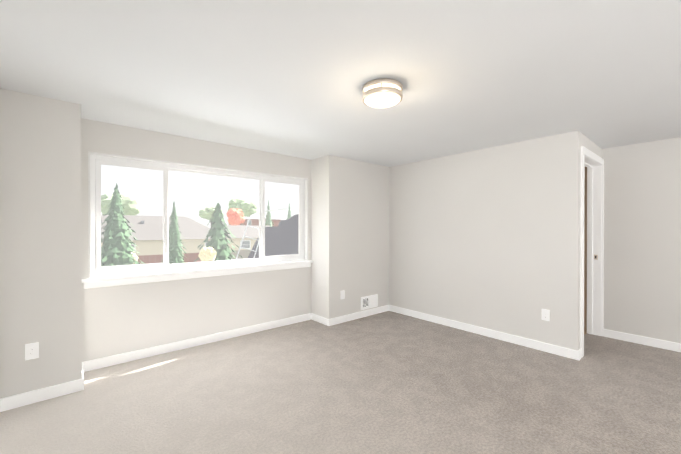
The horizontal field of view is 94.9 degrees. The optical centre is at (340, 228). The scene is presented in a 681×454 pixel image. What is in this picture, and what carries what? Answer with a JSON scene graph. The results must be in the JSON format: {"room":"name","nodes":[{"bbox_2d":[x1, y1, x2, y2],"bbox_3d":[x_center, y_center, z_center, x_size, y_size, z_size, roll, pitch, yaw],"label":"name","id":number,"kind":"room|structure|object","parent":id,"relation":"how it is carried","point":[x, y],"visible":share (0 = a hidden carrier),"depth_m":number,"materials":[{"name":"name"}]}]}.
{"room":"empty bedroom","nodes":[
{"label":"empty bedroom","id":0,"kind":"room"},
{"bbox_2d":[0,88,81,398],"bbox_3d":[-2.403,0.132,2.535,0.460,2.350,0.409,0,0,-40],"label":"wall","id":1,"kind":"structure","parent":0,"point":[40,234],"depth_m":2.37,"materials":[{"name":"beige paint"}]},
{"bbox_2d":[0,398,3,411],"bbox_3d":[-0.605,1.269,0.073,0.017,0.092,5.676,0,0,-40],"label":"baseboard","id":2,"kind":"structure","parent":1,"relation":"attached to","point":[2,399],"depth_m":2.24,"materials":[{"name":"white wood"}]},
{"bbox_2d":[25,342,38,359],"bbox_3d":[-2.312,0.917,2.342,0.072,0.117,0.008,0,0,-40],"label":"duplex electrical outlet","id":3,"kind":"object","parent":1,"relation":"attached to","point":[31,350],"visible":1,"depth_m":2.34,"materials":[{"name":"white plastic"}]},
{"bbox_2d":[4,377,83,410],"bbox_3d":[-2.252,1.261,2.391,0.447,0.092,0.021,0,0,-40],"label":"baseboard","id":4,"kind":"structure","parent":1,"relation":"attached to","point":[29,397],"depth_m":2.37,"materials":[{"name":"white wood"}]},
{"bbox_2d":[82,361,87,376],"bbox_3d":[-2.224,1.260,2.691,0.017,0.092,0.360,0,0,-40],"label":"baseboard","id":5,"kind":"structure","parent":1,"relation":"attached to","point":[84,364],"depth_m":2.85,"materials":[{"name":"white wood"}]},
{"bbox_2d":[88,313,311,370],"bbox_3d":[-1.384,1.257,3.662,2.555,0.092,0.017,0,0,-40],"label":"baseboard","id":6,"kind":"structure","parent":1,"relation":"attached to","point":[108,361],"depth_m":3.41,"materials":[{"name":"white wood"}]},
{"bbox_2d":[81,118,310,361],"bbox_3d":[-1.151,0.127,3.971,4.507,2.350,0.160,0,0,-40],"label":"wall","id":7,"kind":"structure","parent":0,"point":[119,319],"depth_m":3.37,"materials":[{"name":"beige paint"}]},
{"bbox_2d":[90,154,303,276],"bbox_3d":[-1.460,-0.125,3.744,2.412,1.163,0.084,0,0,-40],"label":"window","id":8,"kind":"structure","parent":7,"relation":"in","point":[97,162],"depth_m":3.36,"materials":[{"name":"white"}]},
{"bbox_2d":[82,260,312,288],"bbox_3d":[-1.400,0.500,3.678,2.543,0.092,0.130,0,0,-40],"label":"stool","id":9,"kind":"object","parent":7,"relation":"attached to","point":[108,281],"visible":0.9,"depth_m":3.40,"materials":[{"name":"white wood"}]},
{"bbox_2d":[88,151,307,277],"bbox_3d":[-1.414,-0.131,3.690,2.436,1.169,0.072,0,0,-40],"label":"window trim","id":10,"kind":"object","parent":7,"relation":"attached to","point":[244,171],"visible":0.92,"depth_m":3.42,"materials":[{"name":"white paint"}]},
{"bbox_2d":[0,311,680,453],"bbox_3d":[1.271,1.369,1.949,5.577,0.120,6.385,0,0,-40],"label":"floor","id":11,"kind":"structure","parent":0,"point":[388,382],"depth_m":2.39,"materials":[{"name":"carpet"}]},
{"bbox_2d":[0,0,680,166],"bbox_3d":[1.271,-1.054,1.941,5.577,0.187,6.385,0,0,-40],"label":"ceiling","id":12,"kind":"structure","parent":0,"point":[288,77],"depth_m":1.94,"materials":[{"name":"white paint"}]},
{"bbox_2d":[362,78,402,107],"bbox_3d":[0.292,-0.930,2.188,0.280,0.117,0.280,0,0,-40],"label":"flush-mount light fixture","id":13,"kind":"object","parent":12,"relation":"attached to","point":[383,93],"visible":1,"depth_m":2.10,"materials":[{"name":"white glass"}]},
{"bbox_2d":[311,155,388,318],"bbox_3d":[0.179,0.124,4.727,1.220,2.350,0.409,0,0,-40],"label":"wall","id":14,"kind":"structure","parent":0,"point":[350,227],"depth_m":4.43,"materials":[{"name":"beige paint"}]},
{"bbox_2d":[312,313,323,323],"bbox_3d":[-0.291,1.254,4.332,0.021,0.092,0.360,0,0,-40],"label":"baseboard","id":15,"kind":"structure","parent":14,"relation":"attached to","point":[317,318],"depth_m":4.35,"materials":[{"name":"white wood"}]},
{"bbox_2d":[341,290,344,298],"bbox_3d":[0.030,0.915,4.331,0.072,0.117,0.007,0,0,-40],"label":"electrical outlet plate","id":16,"kind":"object","parent":14,"relation":"attached to","point":[343,294],"visible":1,"depth_m":4.34,"materials":[{"name":"white plastic"}]},
{"bbox_2d":[324,305,387,325],"bbox_3d":[0.295,1.253,4.556,1.206,0.092,0.017,0,0,-40],"label":"baseboard","id":17,"kind":"structure","parent":14,"relation":"attached to","point":[329,322],"depth_m":4.46,"materials":[{"name":"white wood"}]},
{"bbox_2d":[361,294,377,309],"bbox_3d":[0.435,1.094,4.668,0.350,0.185,0.019,0,0,-40],"label":"air vent","id":18,"kind":"object","parent":14,"relation":"in","point":[370,301],"visible":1,"depth_m":4.67,"materials":[{"name":"white plastic"}]},
{"bbox_2d":[389,131,581,350],"bbox_3d":[1.488,0.126,4.236,0.140,2.350,2.853,0,0,-40],"label":"wall","id":19,"kind":"structure","parent":0,"point":[489,238],"depth_m":3.71,"materials":[{"name":"beige paint"}]},
{"bbox_2d":[388,305,581,360],"bbox_3d":[1.575,1.255,4.037,0.046,0.092,2.465,0,0,-40],"label":"baseboard","id":20,"kind":"structure","parent":19,"relation":"attached to","point":[561,351],"depth_m":3.69,"materials":[{"name":"white wood"}]},
{"bbox_2d":[542,309,549,320],"bbox_3d":[2.175,0.914,3.315,0.008,0.117,0.072,0,0,-40],"label":"duplex electrical outlet","id":21,"kind":"object","parent":19,"relation":"attached to","point":[546,314],"visible":1,"depth_m":3.31,"materials":[{"name":"white plastic"}]},
{"bbox_2d":[584,167,586,331],"bbox_3d":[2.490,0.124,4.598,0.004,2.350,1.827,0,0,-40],"label":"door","id":22,"kind":"structure","parent":0,"point":[585,254],"depth_m":3.91,"materials":[{"name":"beige wood"}]},
{"bbox_2d":[582,134,601,157],"bbox_3d":[2.774,0.128,3.548,0.930,2.350,0.140,0,0,-40],"label":"wall","id":23,"kind":"structure","parent":0,"point":[590,145],"depth_m":3.45,"materials":[{"name":"beige paint"}]},
{"bbox_2d":[580,146,603,356],"bbox_3d":[2.763,0.233,3.529,0.973,2.141,0.156,0,0,-40],"label":"door frame","id":24,"kind":"structure","parent":23,"relation":"attached to","point":[592,162],"depth_m":3.81,"materials":[{"name":"white wood"}]},
{"bbox_2d":[602,137,680,342],"bbox_3d":[3.617,0.129,3.382,0.140,2.350,5.540,0,0,-40],"label":"wall","id":25,"kind":"structure","parent":0,"point":[642,247],"depth_m":3.52,"materials":[{"name":"beige paint"}]},
{"bbox_2d":[603,329,680,351],"bbox_3d":[4.212,1.260,2.570,0.017,0.092,3.186,0,0,-40],"label":"baseboard","id":26,"kind":"structure","parent":25,"relation":"attached to","point":[653,342],"depth_m":3.51,"materials":[{"name":"white wood"}]},
{"label":"outside","id":27,"kind":"structure","parent":0,"visible":0},
{"bbox_3d":[-70.279,4.014,113.611,280.000,0.200,255.455,0,0,-40],"label":"ground","id":28,"kind":"structure","parent":27,"visible":0},
{"bbox_2d":[101,194,141,214],"bbox_3d":[-33.602,-0.605,47.530,5.533,9.505,5.872,0,0,-40],"label":"tree","id":29,"kind":"object","parent":28,"relation":"on","point":[128,200],"depth_m":46.01,"materials":[{"name":"green plant"}]},
{"bbox_2d":[101,183,144,266],"bbox_3d":[-6.035,1.633,8.325,2.731,5.716,2.994,0,0,-40],"label":"conifer tree","id":30,"kind":"object","parent":28,"relation":"on","point":[114,255],"depth_m":8.16,"materials":[{"name":"green plant"}]},
{"bbox_2d":[162,202,186,263],"bbox_3d":[-6.801,1.594,12.696,2.239,5.496,2.328,0,0,-40],"label":"conifer tree","id":31,"kind":"object","parent":28,"relation":"on","point":[174,239],"depth_m":12.57,"materials":[{"name":"green plant"}]},
{"bbox_2d":[101,215,269,263],"bbox_3d":[-18.679,1.494,28.889,25.800,5.440,9.300,0,0,-40],"label":"building","id":32,"kind":"structure","parent":28,"relation":"on","point":[188,227],"depth_m":28.02,"materials":[{"name":"beige"}]},
{"bbox_2d":[198,247,216,261],"bbox_3d":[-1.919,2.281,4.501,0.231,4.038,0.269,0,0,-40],"label":"tree","id":33,"kind":"object","parent":28,"relation":"on","point":[205,253],"depth_m":4.41,"materials":[{"name":"yellow plant"}]},
{"bbox_2d":[199,207,223,225],"bbox_3d":[-22.188,0.171,53.430,4.328,7.912,4.219,0,0,-40],"label":"tree","id":34,"kind":"object","parent":28,"relation":"on","point":[208,213],"depth_m":52.05,"materials":[{"name":"green plant"}]},
{"bbox_2d":[194,203,241,261],"bbox_3d":[-2.193,1.947,5.600,2.038,4.858,2.020,0,0,-40],"label":"conifer tree","id":35,"kind":"object","parent":28,"relation":"on","point":[217,237],"depth_m":5.49,"materials":[{"name":"green plant"}]},
{"bbox_2d":[226,208,244,224],"bbox_3d":[-14.627,0.630,43.572,2.386,7.062,2.588,0,0,-40],"label":"maple tree","id":36,"kind":"object","parent":28,"relation":"on","point":[232,213],"depth_m":42.77,"materials":[{"name":"red plant"}]},
{"bbox_2d":[228,198,256,224],"bbox_3d":[-19.360,-0.903,61.663,5.837,10.001,6.054,0,0,-40],"label":"tree","id":37,"kind":"object","parent":28,"relation":"on","point":[245,209],"depth_m":59.79,"materials":[{"name":"green plant"}]},
{"bbox_2d":[227,214,281,226],"bbox_3d":[-19.638,0.313,71.478,9.600,7.500,8.600,0,0,-40],"label":"house","id":38,"kind":"structure","parent":28,"relation":"on","point":[254,220],"depth_m":68.86,"materials":[{"name":"grey"}]},
{"bbox_2d":[236,214,297,258],"bbox_3d":[-2.394,1.901,9.500,5.538,4.908,4.181,0,0,-40],"label":"neighbor house","id":39,"kind":"structure","parent":28,"relation":"on","point":[279,234],"depth_m":8.81,"materials":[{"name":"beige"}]},
{"bbox_2d":[265,200,273,226],"bbox_3d":[-11.351,-0.194,49.541,3.445,9.113,3.303,0,0,-40],"label":"conifer tree","id":40,"kind":"object","parent":28,"relation":"on","point":[268,222],"depth_m":49.36,"materials":[{"name":"green plant"}]},
{"bbox_2d":[265,208,287,211],"bbox_3d":[-5.013,1.324,23.754,1.948,5.816,0.260,0,0,-1],"label":"street lamp","id":41,"kind":"object","parent":28,"relation":"on","point":[277,209],"depth_m":23.67,"materials":[{"name":"white"}]},
{"bbox_2d":[286,203,291,219],"bbox_3d":[-9.004,-0.361,54.764,2.831,8.967,2.715,0,0,-40],"label":"conifer tree","id":42,"kind":"object","parent":28,"relation":"on","point":[289,213],"depth_m":54.51,"materials":[{"name":"green plant"}]}
]}

